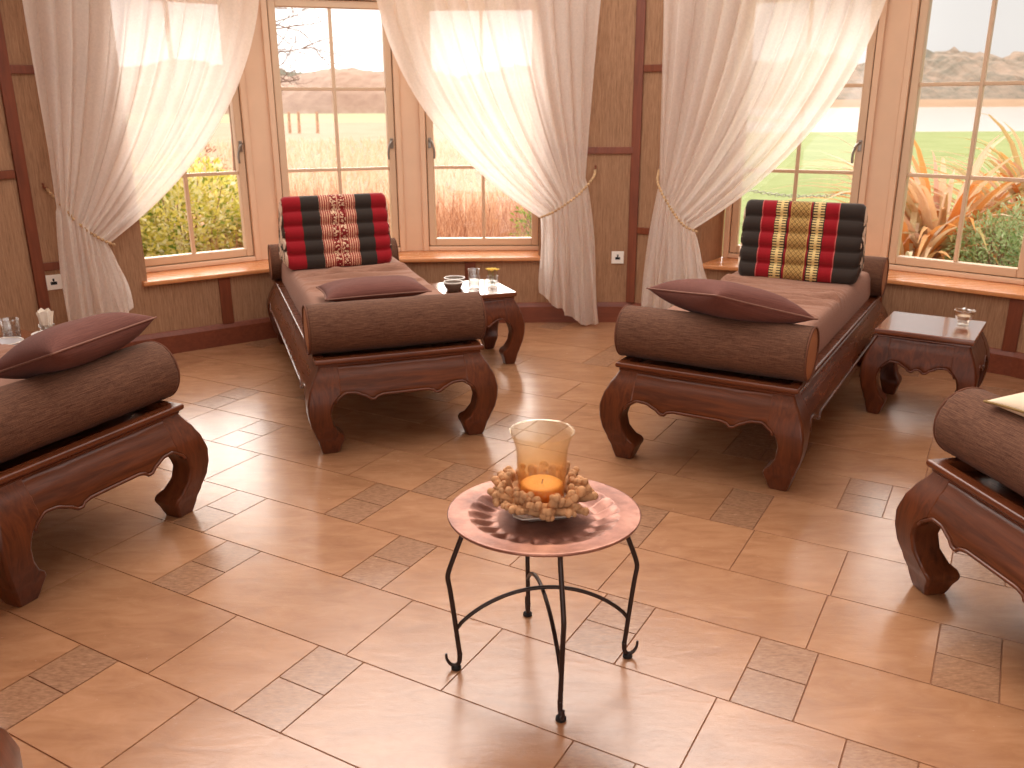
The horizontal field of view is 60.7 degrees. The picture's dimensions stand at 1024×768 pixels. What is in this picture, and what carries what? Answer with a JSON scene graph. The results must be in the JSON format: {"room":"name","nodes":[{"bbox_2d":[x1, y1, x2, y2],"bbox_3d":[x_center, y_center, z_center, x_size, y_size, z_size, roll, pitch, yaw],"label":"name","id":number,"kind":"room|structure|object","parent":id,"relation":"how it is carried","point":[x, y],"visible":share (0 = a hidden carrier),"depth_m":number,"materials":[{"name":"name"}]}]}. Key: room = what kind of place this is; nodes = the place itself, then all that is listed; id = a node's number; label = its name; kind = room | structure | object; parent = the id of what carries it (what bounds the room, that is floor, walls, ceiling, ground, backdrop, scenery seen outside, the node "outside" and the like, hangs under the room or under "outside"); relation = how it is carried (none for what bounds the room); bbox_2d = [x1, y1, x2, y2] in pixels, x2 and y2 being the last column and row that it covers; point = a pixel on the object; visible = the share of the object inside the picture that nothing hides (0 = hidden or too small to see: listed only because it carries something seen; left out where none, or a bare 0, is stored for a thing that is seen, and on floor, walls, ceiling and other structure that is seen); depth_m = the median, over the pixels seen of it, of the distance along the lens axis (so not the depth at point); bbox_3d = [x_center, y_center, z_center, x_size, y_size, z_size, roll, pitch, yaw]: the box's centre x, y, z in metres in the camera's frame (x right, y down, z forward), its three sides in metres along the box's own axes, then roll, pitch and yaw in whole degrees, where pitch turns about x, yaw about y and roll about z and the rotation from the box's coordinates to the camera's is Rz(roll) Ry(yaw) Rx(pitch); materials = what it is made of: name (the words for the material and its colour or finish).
{"room":"spa","nodes":[
{"label":"spa","id":0,"kind":"room"},
{"bbox_2d":[0,0,148,334],"bbox_3d":[-2.800,-0.590,2.286,1.361,2.750,6.362,-1,18,-2],"label":"wall","id":1,"kind":"structure","parent":0,"point":[18,299],"depth_m":4.85,"materials":[{"name":"brown wood"}]},
{"bbox_2d":[0,170,15,179],"bbox_3d":[-2.862,-1.063,4.520,0.016,0.045,0.608,9,20,28],"label":"batten","id":2,"kind":"object","parent":1,"relation":"attached to","point":[5,174],"visible":1,"depth_m":4.73,"materials":[{"name":"brown wood"}]},
{"bbox_2d":[9,65,34,73],"bbox_3d":[-2.511,-1.712,4.770,0.423,0.045,0.016,-13,22,-35],"label":"batten","id":3,"kind":"object","parent":1,"relation":"attached to","point":[14,69],"visible":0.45,"depth_m":4.68,"materials":[{"name":"brown wood"}]},
{"bbox_2d":[0,10,53,325],"bbox_3d":[-2.714,-1.450,4.726,0.080,2.605,0.062,15,23,40],"label":"timber post","id":4,"kind":"object","parent":1,"relation":"attached to","point":[6,83],"visible":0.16,"depth_m":4.79,"materials":[{"name":"brown wood"}]},
{"bbox_2d":[43,261,59,270],"bbox_3d":[-2.575,-0.687,5.045,0.254,0.045,0.016,-13,22,-35],"label":"batten","id":5,"kind":"object","parent":1,"relation":"attached to","point":[48,266],"visible":0.45,"depth_m":5.00,"materials":[{"name":"brown wood"}]},
{"bbox_2d":[45,274,62,289],"bbox_3d":[-2.635,-0.585,5.031,0.086,0.086,0.014,-13,22,-35],"label":"wall socket","id":6,"kind":"object","parent":1,"relation":"attached to","point":[54,282],"visible":1,"depth_m":5.03,"materials":[{"name":"white plastic"}]},
{"bbox_2d":[41,183,115,245],"bbox_3d":[-2.448,-0.950,4.936,0.332,0.369,0.111,-3,18,-8],"label":"tieback","id":7,"kind":"object","parent":1,"relation":"attached to","point":[42,184],"visible":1,"depth_m":4.91,"materials":[{"name":"fabric"}]},
{"bbox_2d":[117,334,150,350],"bbox_3d":[-3.013,0.208,4.062,0.456,0.145,3.271,6,19,19],"label":"baseboard","id":8,"kind":"structure","parent":1,"relation":"attached to","point":[139,339],"depth_m":5.39,"materials":[{"name":"brown wood"}]},
{"bbox_2d":[143,0,707,333],"bbox_3d":[-0.553,-1.691,5.682,3.647,2.750,0.790,-3,18,-8],"label":"wall","id":9,"kind":"structure","parent":0,"point":[183,305],"depth_m":5.84,"materials":[{"name":"brown wood"}]},
{"bbox_2d":[218,277,234,323],"bbox_3d":[-1.846,-0.539,5.654,0.075,0.305,0.012,-12,21,-33],"label":"batten","id":10,"kind":"object","parent":9,"relation":"attached to","point":[224,283],"visible":1,"depth_m":5.65,"materials":[{"name":"brown wood"}]},
{"bbox_2d":[142,250,540,286],"bbox_3d":[-1.115,-0.834,6.011,2.870,0.028,0.655,-6,19,-18],"label":"window sill","id":11,"kind":"structure","parent":9,"relation":"attached to","point":[262,266],"depth_m":5.91,"materials":[{"name":"brown wood"}]},
{"bbox_2d":[150,302,640,353],"bbox_3d":[-0.545,-0.417,5.975,3.540,0.145,0.598,-3,18,-8],"label":"baseboard","id":12,"kind":"structure","parent":9,"relation":"attached to","point":[217,335],"depth_m":5.77,"materials":[{"name":"brown wood"}]},
{"bbox_2d":[465,262,475,280],"bbox_3d":[-0.293,-0.714,6.176,0.075,0.305,0.012,-1,18,-3],"label":"batten","id":13,"kind":"object","parent":9,"relation":"attached to","point":[471,266],"visible":0.45,"depth_m":6.14,"materials":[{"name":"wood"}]},
{"bbox_2d":[539,165,596,217],"bbox_3d":[0.412,-1.279,5.840,0.428,0.338,0.179,-8,20,-24],"label":"tieback","id":14,"kind":"object","parent":9,"relation":"attached to","point":[595,166],"visible":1,"depth_m":5.79,"materials":[{"name":"fabric"}]},
{"bbox_2d":[587,147,633,153],"bbox_3d":[0.523,-1.579,5.918,0.595,0.045,0.016,0,18,1],"label":"batten","id":15,"kind":"object","parent":9,"relation":"attached to","point":[591,150],"visible":0.56,"depth_m":5.91,"materials":[{"name":"brown wood"}]},
{"bbox_2d":[611,251,623,263],"bbox_3d":[0.741,-0.887,6.139,0.086,0.086,0.014,0,18,1],"label":"wall socket","id":16,"kind":"object","parent":9,"relation":"attached to","point":[617,257],"visible":1,"depth_m":6.13,"materials":[{"name":"white plastic"}]},
{"bbox_2d":[626,0,645,302],"bbox_3d":[0.845,-1.831,5.862,0.062,2.605,0.080,5,19,17],"label":"timber post","id":17,"kind":"object","parent":9,"relation":"attached to","point":[641,4],"visible":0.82,"depth_m":5.90,"materials":[{"name":"brown wood"}]},
{"bbox_2d":[637,227,649,234],"bbox_3d":[0.977,-1.039,5.980,0.278,0.045,0.016,14,23,37],"label":"batten","id":18,"kind":"object","parent":9,"relation":"attached to","point":[640,230],"visible":0.45,"depth_m":6.03,"materials":[{"name":"brown wood"}]},
{"bbox_2d":[643,64,661,71],"bbox_3d":[0.973,-2.044,5.657,0.278,0.045,0.016,14,23,37],"label":"batten","id":19,"kind":"object","parent":9,"relation":"attached to","point":[654,67],"visible":0.47,"depth_m":5.69,"materials":[{"name":"brown wood"}]},
{"bbox_2d":[656,165,697,232],"bbox_3d":[1.023,-1.208,5.684,0.145,0.404,0.472,-8,20,-24],"label":"tieback","id":20,"kind":"object","parent":9,"relation":"attached to","point":[657,176],"visible":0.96,"depth_m":5.59,"materials":[{"name":"fabric"}]},
{"bbox_2d":[0,322,1023,767],"bbox_3d":[-0.057,0.762,3.190,8.662,0.400,8.791,0,18,0],"label":"floor","id":21,"kind":"structure","parent":0,"point":[299,615],"depth_m":2.75,"materials":[{"name":"tile"}]},
{"bbox_2d":[0,727,22,767],"bbox_3d":[-1.865,0.921,0.997,2.204,0.652,0.874,-7,19,-21],"label":"daybed","id":22,"kind":"object","parent":21,"relation":"on","point":[10,755],"visible":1,"depth_m":1.73,"materials":[{"name":"brown wood"}]},
{"bbox_2d":[0,330,34,338],"bbox_3d":[-2.320,0.028,4.133,0.521,0.440,0.522,8,19,23],"label":"side table","id":23,"kind":"object","parent":21,"relation":"on","point":[25,334],"visible":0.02,"depth_m":4.25,"materials":[{"name":"brown wood"}]},
{"bbox_2d":[0,337,23,344],"bbox_3d":[-2.276,-0.168,3.934,0.153,0.053,0.153,0,18,0],"label":"bowl","id":24,"kind":"object","parent":23,"relation":"on","point":[4,340],"visible":0.4,"depth_m":3.99,"materials":[{"name":"ceramic"}]},
{"bbox_2d":[36,308,54,330],"bbox_3d":[-2.236,-0.296,4.197,0.074,0.136,0.077,0,18,0],"label":"napkins","id":25,"kind":"object","parent":23,"relation":"on","point":[45,317],"visible":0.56,"depth_m":4.18,"materials":[{"name":"paper"}]},
{"bbox_2d":[0,343,208,607],"bbox_3d":[-2.339,0.175,3.377,2.204,0.621,0.874,8,19,23],"label":"daybed","id":26,"kind":"object","parent":21,"relation":"on","point":[69,472],"visible":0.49,"depth_m":2.91,"materials":[{"name":"brown wood"}]},
{"bbox_2d":[0,341,179,463],"bbox_3d":[-1.499,0.059,2.944,0.226,0.226,0.805,8,19,23],"label":"bolster","id":27,"kind":"object","parent":26,"relation":"on","point":[38,411],"visible":0.98,"depth_m":2.89,"materials":[{"name":"fabric"}]},
{"bbox_2d":[0,312,156,378],"bbox_3d":[-1.516,-0.139,3.038,0.322,0.190,0.602,4,18,12],"label":"cushion","id":28,"kind":"object","parent":27,"relation":"on","point":[78,342],"visible":0.94,"depth_m":2.87,"materials":[{"name":"fabric"}]},
{"bbox_2d":[267,256,497,453],"bbox_3d":[-0.840,-0.326,4.889,0.874,0.638,2.204,-6,19,-18],"label":"daybed","id":29,"kind":"object","parent":21,"relation":"on","point":[326,378],"visible":0.51,"depth_m":4.01,"materials":[{"name":"brown wood"}]},
{"bbox_2d":[268,238,398,279],"bbox_3d":[-1.149,-0.810,5.646,0.805,0.226,0.226,-6,19,-18],"label":"bolster","id":30,"kind":"object","parent":29,"relation":"on","point":[275,263],"visible":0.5,"depth_m":5.46,"materials":[{"name":"fabric"}]},
{"bbox_2d":[278,193,391,269],"bbox_3d":[-1.050,-0.916,5.148,0.620,0.400,0.364,-7,19,-21],"label":"cushion","id":31,"kind":"object","parent":29,"relation":"on","point":[316,231],"visible":1,"depth_m":5.03,"materials":[{"name":"fabric"}]},
{"bbox_2d":[316,275,431,301],"bbox_3d":[-0.668,-0.460,4.202,0.522,0.098,0.322,-7,19,-21],"label":"cushion","id":32,"kind":"object","parent":29,"relation":"on","point":[388,286],"visible":0.9,"depth_m":4.10,"materials":[{"name":"fabric"}]},
{"bbox_2d":[302,292,485,354],"bbox_3d":[-0.534,-0.281,3.990,0.805,0.226,0.226,-6,19,-18],"label":"bolster","id":33,"kind":"object","parent":29,"relation":"on","point":[346,326],"visible":1,"depth_m":3.90,"materials":[{"name":"fabric"}]},
{"bbox_2d":[430,279,524,363],"bbox_3d":[-0.257,-0.370,5.342,0.522,0.440,0.521,-7,19,-20],"label":"side table","id":34,"kind":"object","parent":21,"relation":"on","point":[499,302],"visible":0.36,"depth_m":5.20,"materials":[{"name":"brown wood"}]},
{"bbox_2d":[443,280,462,291],"bbox_3d":[-0.347,-0.578,5.176,0.120,0.058,0.120,0,18,0],"label":"bowl","id":35,"kind":"object","parent":34,"relation":"on","point":[450,285],"visible":1,"depth_m":5.14,"materials":[{"name":"ceramic"}]},
{"bbox_2d":[444,275,464,281],"bbox_3d":[-0.348,-0.618,5.299,0.128,0.058,0.128,0,18,0],"label":"bowl","id":36,"kind":"object","parent":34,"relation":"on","point":[452,277],"visible":0.57,"depth_m":5.33,"materials":[{"name":"ceramic"}]},
{"bbox_2d":[486,268,498,284],"bbox_3d":[-0.122,-0.651,5.319,0.080,0.108,0.087,16,24,41],"label":"drinking glass","id":37,"kind":"object","parent":34,"relation":"on","point":[488,269],"visible":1,"depth_m":5.31,"materials":[{"name":"clear glass"}]},
{"bbox_2d":[445,479,640,722],"bbox_3d":[0.085,0.555,2.389,0.512,0.482,0.512,5,18,15],"label":"tray table","id":38,"kind":"object","parent":21,"relation":"on","point":[614,516],"visible":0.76,"depth_m":2.29,"materials":[{"name":"orange metal"}]},
{"bbox_2d":[512,492,571,521],"bbox_3d":[0.080,0.333,2.355,0.174,0.027,0.174,-3,18,-8],"label":"dish","id":39,"kind":"object","parent":38,"relation":"on","point":[526,517],"visible":0.22,"depth_m":2.29,"materials":[{"name":"ceramic"}]},
{"bbox_2d":[509,419,574,502],"bbox_3d":[0.079,0.228,2.321,0.172,0.224,0.172,0,18,0],"label":"hurricane vase","id":40,"kind":"object","parent":39,"relation":"on","point":[543,486],"visible":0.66,"depth_m":2.31,"materials":[{"name":"clear glass"}]},
{"bbox_2d":[520,474,562,502],"bbox_3d":[0.079,0.294,2.342,0.114,0.069,0.114,-7,19,-21],"label":"candle","id":41,"kind":"object","parent":40,"relation":"on","point":[542,485],"depth_m":2.32,"materials":[{"name":"wax"}]},
{"bbox_2d":[487,460,597,521],"bbox_3d":[0.084,0.279,2.338,0.295,0.080,0.285,2,18,6],"label":"ring","id":42,"kind":"object","parent":39,"relation":"on","point":[506,493],"visible":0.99,"depth_m":2.28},
{"bbox_2d":[447,479,640,556],"bbox_3d":[0.085,0.352,2.323,0.512,0.037,0.512,-1,16,-3],"label":"tray","id":43,"kind":"object","parent":38,"relation":"on","point":[614,516],"depth_m":2.26,"materials":[{"name":"pink metal"}]},
{"bbox_2d":[600,271,887,490],"bbox_3d":[1.306,-0.196,4.474,0.874,0.627,2.204,10,20,29],"label":"daybed","id":44,"kind":"object","parent":21,"relation":"on","point":[848,317],"visible":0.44,"depth_m":3.71,"materials":[{"name":"brown wood"}]},
{"bbox_2d":[614,305,819,382],"bbox_3d":[0.840,-0.176,3.644,0.805,0.226,0.226,10,20,29],"label":"bolster","id":45,"kind":"object","parent":44,"relation":"on","point":[774,350],"visible":0.99,"depth_m":3.54,"materials":[{"name":"fabric"}]},
{"bbox_2d":[646,279,817,323],"bbox_3d":[0.894,-0.343,3.640,0.368,0.205,0.673,-8,19,-22],"label":"cushion","id":46,"kind":"object","parent":45,"relation":"on","point":[717,298],"visible":0.92,"depth_m":3.47,"materials":[{"name":"fabric"}]},
{"bbox_2d":[738,199,867,283],"bbox_3d":[1.565,-0.783,4.699,0.620,0.400,0.364,8,20,24],"label":"cushion","id":47,"kind":"object","parent":44,"relation":"on","point":[825,242],"visible":1,"depth_m":4.58,"materials":[{"name":"multicoloured fabric"}]},
{"bbox_2d":[862,256,888,296],"bbox_3d":[1.771,-0.666,5.159,0.805,0.226,0.226,10,20,29],"label":"bolster","id":48,"kind":"object","parent":44,"relation":"on","point":[877,268],"visible":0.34,"depth_m":4.91,"materials":[{"name":"fabric"}]},
{"bbox_2d":[860,311,989,413],"bbox_3d":[2.090,-0.085,4.424,0.522,0.440,0.521,11,21,32],"label":"side table","id":49,"kind":"object","parent":21,"relation":"on","point":[924,344],"visible":0.94,"depth_m":4.27,"materials":[{"name":"brown wood"}]},
{"bbox_2d":[954,308,975,324],"bbox_3d":[2.244,-0.333,4.344,0.095,0.078,0.095,0,18,0],"label":"glass","id":50,"kind":"object","parent":49,"relation":"on","point":[960,316],"visible":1,"depth_m":4.33,"materials":[{"name":"glass"}]},
{"bbox_2d":[957,314,970,319],"bbox_3d":[2.244,-0.328,4.346,0.060,0.022,0.060,0,18,0],"label":"candle","id":51,"kind":"object","parent":50,"relation":"on","point":[960,317],"depth_m":4.33,"materials":[{"name":"wax"}]},
{"bbox_2d":[895,457,1023,602],"bbox_3d":[2.394,0.405,2.578,2.204,0.633,0.874,-3,18,-10],"label":"daybed","id":52,"kind":"object","parent":21,"relation":"on","point":[980,517],"visible":0.91,"depth_m":2.60,"materials":[{"name":"brown wood"}]},
{"bbox_2d":[933,387,1023,496],"bbox_3d":[1.485,0.235,2.354,0.226,0.226,0.805,-3,18,-10],"label":"bolster","id":53,"kind":"object","parent":52,"relation":"on","point":[989,438],"visible":0.94,"depth_m":2.53,"materials":[{"name":"fabric"}]},
{"bbox_2d":[983,392,1023,416],"bbox_3d":[1.661,0.105,2.253,0.446,0.124,0.706,-4,18,-11],"label":"cushion","id":54,"kind":"object","parent":53,"relation":"on","point":[1014,403],"visible":1,"depth_m":2.47,"materials":[{"name":"beige fabric"}]},
{"bbox_2d":[696,209,1023,352],"bbox_3d":[2.740,-0.744,2.690,2.113,2.750,6.955,-3,18,-8],"label":"wall","id":55,"kind":"structure","parent":0,"point":[993,310],"depth_m":5.19,"materials":[{"name":"brown wood"}]},
{"bbox_2d":[702,257,1023,299],"bbox_3d":[2.533,-0.588,5.195,2.864,0.028,0.675,14,23,38],"label":"window sill","id":56,"kind":"structure","parent":55,"relation":"attached to","point":[989,288],"depth_m":5.20,"materials":[{"name":"brown wood"}]},
{"bbox_2d":[987,347,1023,379],"bbox_3d":[2.784,0.060,4.445,0.778,0.145,4.355,-12,21,-32],"label":"baseboard","id":57,"kind":"structure","parent":55,"relation":"attached to","point":[1007,363],"depth_m":5.00,"materials":[{"name":"brown wood"}]},
{"bbox_2d":[1001,298,1023,351],"bbox_3d":[2.832,-0.332,4.944,0.075,0.305,0.012,15,23,38],"label":"batten","id":58,"kind":"object","parent":55,"relation":"attached to","point":[1016,306],"visible":1,"depth_m":4.94,"materials":[{"name":"brown wood"}]},
{"bbox_3d":[-0.009,-2.073,2.170,8.800,0.120,8.800,0,18,0],"label":"ceiling","id":59,"kind":"structure","parent":0,"visible":0},
{"bbox_3d":[1.618,-2.761,5.050,1.508,0.344,0.648,0,18,0],"label":"pole","id":60,"kind":"object","parent":59,"relation":"hanging from","visible":0},
{"bbox_2d":[641,0,885,308],"bbox_3d":[1.511,-1.450,5.401,1.391,2.394,0.239,6,19,20],"label":"curtain","id":61,"kind":"object","parent":60,"relation":"hanging from","point":[745,82],"visible":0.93,"depth_m":5.39,"materials":[{"name":"white fabric"}]},
{"bbox_3d":[-2.042,-2.677,4.841,1.308,0.344,1.068,0,18,0],"label":"pole","id":62,"kind":"object","parent":59,"relation":"hanging from","visible":0},
{"bbox_2d":[22,0,258,320],"bbox_3d":[-2.016,-1.341,5.134,1.451,2.408,0.196,-15,23,-39],"label":"curtain","id":63,"kind":"object","parent":62,"relation":"hanging from","point":[131,93],"visible":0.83,"depth_m":4.98,"materials":[{"name":"white fabric"}]},
{"bbox_3d":[-0.163,-2.889,5.474,1.748,0.344,0.218,0,18,0],"label":"pole","id":64,"kind":"object","parent":59,"relation":"hanging from","visible":0},
{"bbox_2d":[377,0,600,324],"bbox_3d":[-0.154,-1.582,5.856,1.520,2.407,0.146,2,18,6],"label":"curtain","id":65,"kind":"object","parent":64,"relation":"hanging from","point":[508,84],"visible":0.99,"depth_m":5.76,"materials":[{"name":"white fabric"}]},
{"bbox_3d":[-0.027,-2.445,4.393,7.329,0.530,3.140,0,18,0],"label":"wall","id":66,"kind":"structure","parent":0,"visible":0},
{"bbox_2d":[144,71,260,272],"bbox_3d":[-2.102,-1.609,5.540,0.880,1.745,0.140,-13,22,-34],"label":"window","id":67,"kind":"structure","parent":66,"relation":"in","point":[251,251],"depth_m":5.79,"materials":[{"name":"beige paint"}]},
{"bbox_2d":[244,0,423,259],"bbox_3d":[-1.206,-1.756,5.986,1.184,1.745,0.140,-6,19,-18],"label":"window","id":68,"kind":"structure","parent":66,"relation":"in","point":[267,7],"depth_m":5.95,"materials":[{"name":"beige paint"}]},
{"bbox_2d":[419,103,538,250],"bbox_3d":[-0.208,-1.813,6.147,0.880,1.745,0.140,0,18,0],"label":"window","id":69,"kind":"structure","parent":66,"relation":"in","point":[431,242],"depth_m":6.34,"materials":[{"name":"beige paint"}]},
{"bbox_2d":[722,0,888,258],"bbox_3d":[1.863,-1.661,5.645,0.877,1.745,0.140,8,19,23],"label":"window","id":70,"kind":"structure","parent":66,"relation":"in","point":[862,149],"depth_m":5.51,"materials":[{"name":"beige paint"}]},
{"bbox_2d":[865,0,1023,284],"bbox_3d":[2.652,-1.510,5.166,1.031,1.745,0.140,15,23,40],"label":"window","id":71,"kind":"structure","parent":66,"relation":"in","point":[920,16],"depth_m":5.34,"materials":[{"name":"beige paint"}]},
{"label":"outside","id":72,"kind":"structure","parent":0,"visible":0},
{"bbox_2d":[220,113,385,122],"bbox_3d":[-80.256,-58.479,189.592,280.000,0.050,203.000,0,18,0],"label":"field","id":73,"kind":"structure","parent":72,"point":[344,117],"depth_m":124.48,"materials":[{"name":"plant"}]},
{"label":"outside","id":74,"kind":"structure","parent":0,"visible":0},
{"bbox_2d":[164,122,525,246],"bbox_3d":[-74.158,-13.128,48.195,171.800,0.050,96.000,0,18,0],"label":"ground","id":75,"kind":"structure","parent":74,"point":[375,130],"depth_m":48.29,"materials":[{"name":"plant"}]},
{"bbox_2d":[141,206,172,256],"bbox_3d":[-4.475,-1.588,8.875,1.922,1.461,2.041,1,18,5],"label":"shrub","id":76,"kind":"object","parent":75,"relation":"on","point":[160,219],"visible":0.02,"depth_m":8.94,"materials":[{"name":"green plant"}]},
{"bbox_2d":[139,153,242,256],"bbox_3d":[-3.354,-1.598,8.914,1.938,1.544,1.980,0,18,0],"label":"shrub","id":77,"kind":"object","parent":75,"relation":"on","point":[175,196],"visible":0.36,"depth_m":8.51,"materials":[{"name":"green plant"}]},
{"bbox_2d":[163,145,230,252],"bbox_3d":[-4.332,-2.386,10.779,2.036,1.797,1.904,0,18,0],"label":"shrub","id":78,"kind":"object","parent":75,"relation":"on","point":[207,152],"visible":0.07,"depth_m":10.84,"materials":[{"name":"green plant"}]},
{"bbox_2d":[214,203,242,248],"bbox_3d":[-2.567,-1.486,9.187,1.156,1.062,1.176,0,18,0],"label":"shrub","id":79,"kind":"object","parent":75,"relation":"on","point":[231,230],"visible":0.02,"depth_m":8.88,"materials":[{"name":"green plant"}]},
{"bbox_2d":[287,112,291,132],"bbox_3d":[-15.128,-17.745,59.399,0.203,1.403,0.203,7,19,21],"label":"fence post","id":80,"kind":"object","parent":75,"relation":"on","point":[288,113],"visible":1,"depth_m":59.35,"materials":[{"name":"brown wood"}]},
{"bbox_2d":[297,112,300,132],"bbox_3d":[-14.478,-17.747,59.399,0.203,1.403,0.203,7,19,21],"label":"fence post","id":81,"kind":"object","parent":75,"relation":"on","point":[298,113],"visible":1,"depth_m":59.32,"materials":[{"name":"brown wood"}]},
{"bbox_2d":[228,7,371,197],"bbox_3d":[-3.069,-4.998,11.808,2.397,6.138,1.450,-2,18,-4],"label":"bare tree","id":82,"kind":"object","parent":75,"relation":"on","point":[306,47],"visible":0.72,"depth_m":12.08,"materials":[{"name":"brown plant"}]},
{"bbox_2d":[315,112,318,132],"bbox_3d":[-13.228,-17.753,59.399,0.203,1.403,0.203,7,19,21],"label":"fence post","id":83,"kind":"object","parent":75,"relation":"on","point":[316,113],"visible":0.85,"depth_m":59.35,"materials":[{"name":"brown wood"}]},
{"bbox_2d":[158,135,528,243],"bbox_3d":[-10.803,-7.399,28.590,36.247,0.500,34.019,0,18,0],"label":"grass","id":84,"kind":"structure","parent":75,"relation":"on","point":[442,182],"depth_m":24.31,"materials":[{"name":"plant"}]},
{"bbox_2d":[176,172,531,253],"bbox_3d":[-1.213,-1.861,10.308,4.722,1.052,4.664,0,18,0],"label":"undergrowth","id":85,"kind":"object","parent":75,"relation":"on","point":[501,225],"visible":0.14,"depth_m":10.32,"materials":[{"name":"plant"}]},
{"bbox_2d":[509,206,531,236],"bbox_3d":[0.553,-1.577,9.352,1.275,1.111,1.289,0,18,0],"label":"shrub","id":86,"kind":"object","parent":75,"relation":"on","point":[520,211],"visible":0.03,"depth_m":9.27,"materials":[{"name":"green plant"}]},
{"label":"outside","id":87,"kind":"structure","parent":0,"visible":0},
{"bbox_2d":[836,47,1023,99],"bbox_3d":[279.418,-134.031,377.470,480.000,28.125,120.000,0,18,0],"label":"hills","id":88,"kind":"structure","parent":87,"point":[952,65],"depth_m":360.03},
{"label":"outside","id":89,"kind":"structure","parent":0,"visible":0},
{"bbox_2d":[225,67,384,113],"bbox_3d":[-60.282,-64.402,192.445,200.000,10.647,26.000,0,18,0],"label":"hills","id":90,"kind":"structure","parent":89,"point":[304,102],"depth_m":186.14,"materials":[{"name":"brown soil"}]},
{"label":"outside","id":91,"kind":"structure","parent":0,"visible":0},
{"bbox_2d":[280,69,308,76],"bbox_3d":[-65.354,-80.975,231.228,210.000,18.772,30.000,0,18,0],"label":"hills","id":92,"kind":"structure","parent":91,"point":[281,71],"depth_m":241.21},
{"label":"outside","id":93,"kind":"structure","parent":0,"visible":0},
{"bbox_2d":[811,107,1023,131],"bbox_3d":[213.250,-57.849,183.904,413.000,0.050,275.000,0,18,0],"label":"lake","id":94,"kind":"structure","parent":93,"point":[843,119],"depth_m":99.98,"materials":[{"name":"liquid"}]},
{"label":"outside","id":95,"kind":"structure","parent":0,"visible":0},
{"bbox_2d":[722,131,1023,263],"bbox_3d":[79.966,-7.988,30.106,160.000,0.050,58.000,0,18,0],"label":"lawn","id":96,"kind":"structure","parent":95,"point":[814,142],"depth_m":30.24,"materials":[{"name":"green plant"}]},
{"bbox_2d":[796,134,856,202],"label":"plant","id":97,"kind":"object","parent":96,"relation":"on","point":[831,167],"depth_m":9.31,"materials":[{"name":"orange plant"}]},
{"bbox_2d":[844,183,1012,264],"bbox_3d":[3.846,-1.346,8.532,2.272,1.132,2.226,0,18,0],"label":"plant","id":98,"kind":"object","parent":96,"relation":"on","point":[905,248],"visible":0.13,"depth_m":8.19,"materials":[{"name":"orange plant"}]},
{"bbox_2d":[902,139,964,259],"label":"plant","id":99,"kind":"object","parent":96,"relation":"on","point":[924,198],"depth_m":8.66,"materials":[{"name":"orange plant"}]},
{"bbox_2d":[918,147,968,195],"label":"plant","id":100,"kind":"object","parent":96,"relation":"on","point":[960,171],"depth_m":9.42,"materials":[{"name":"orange plant"}]},
{"bbox_2d":[943,205,1023,266],"bbox_3d":[4.330,-1.068,7.799,0.892,1.034,0.894,0,18,0],"label":"bush","id":101,"kind":"object","parent":96,"relation":"on","point":[1000,235],"visible":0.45,"depth_m":7.72,"materials":[{"name":"green plant"}]},
{"bbox_2d":[959,133,1023,266],"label":"plant","id":102,"kind":"object","parent":96,"relation":"on","point":[975,187],"depth_m":8.35,"materials":[{"name":"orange plant"}]},
{"bbox_2d":[964,194,1023,266],"bbox_3d":[4.996,-1.187,7.850,1.733,1.229,1.739,0,18,0],"label":"bush","id":103,"kind":"object","parent":96,"relation":"on","point":[1022,198],"visible":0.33,"depth_m":7.87,"materials":[{"name":"green plant"}]},
{"bbox_2d":[976,113,1023,221],"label":"plant","id":104,"kind":"object","parent":96,"relation":"on","point":[1016,166],"depth_m":9.02,"materials":[{"name":"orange plant"}]},
{"bbox_3d":[3.707,-2.975,14.384,0.110,0.640,0.110,0,18,0],"label":"post","id":105,"kind":"object","parent":96,"relation":"on","visible":0},
{"bbox_2d":[748,189,848,197],"bbox_3d":[4.886,-3.139,14.333,2.335,0.190,0.058,0,18,0],"label":"chain","id":106,"kind":"object","parent":105,"relation":"hanging from","point":[799,196],"visible":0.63,"depth_m":14.34,"materials":[{"name":"metal"}]},
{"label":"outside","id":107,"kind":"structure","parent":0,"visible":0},
{"bbox_2d":[830,99,1023,107],"bbox_3d":[274.551,-103.423,320.598,490.000,2.750,17.000,0,18,0],"label":"shore","id":108,"kind":"structure","parent":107,"point":[923,102],"depth_m":318.89,"materials":[{"name":"beige sand"}]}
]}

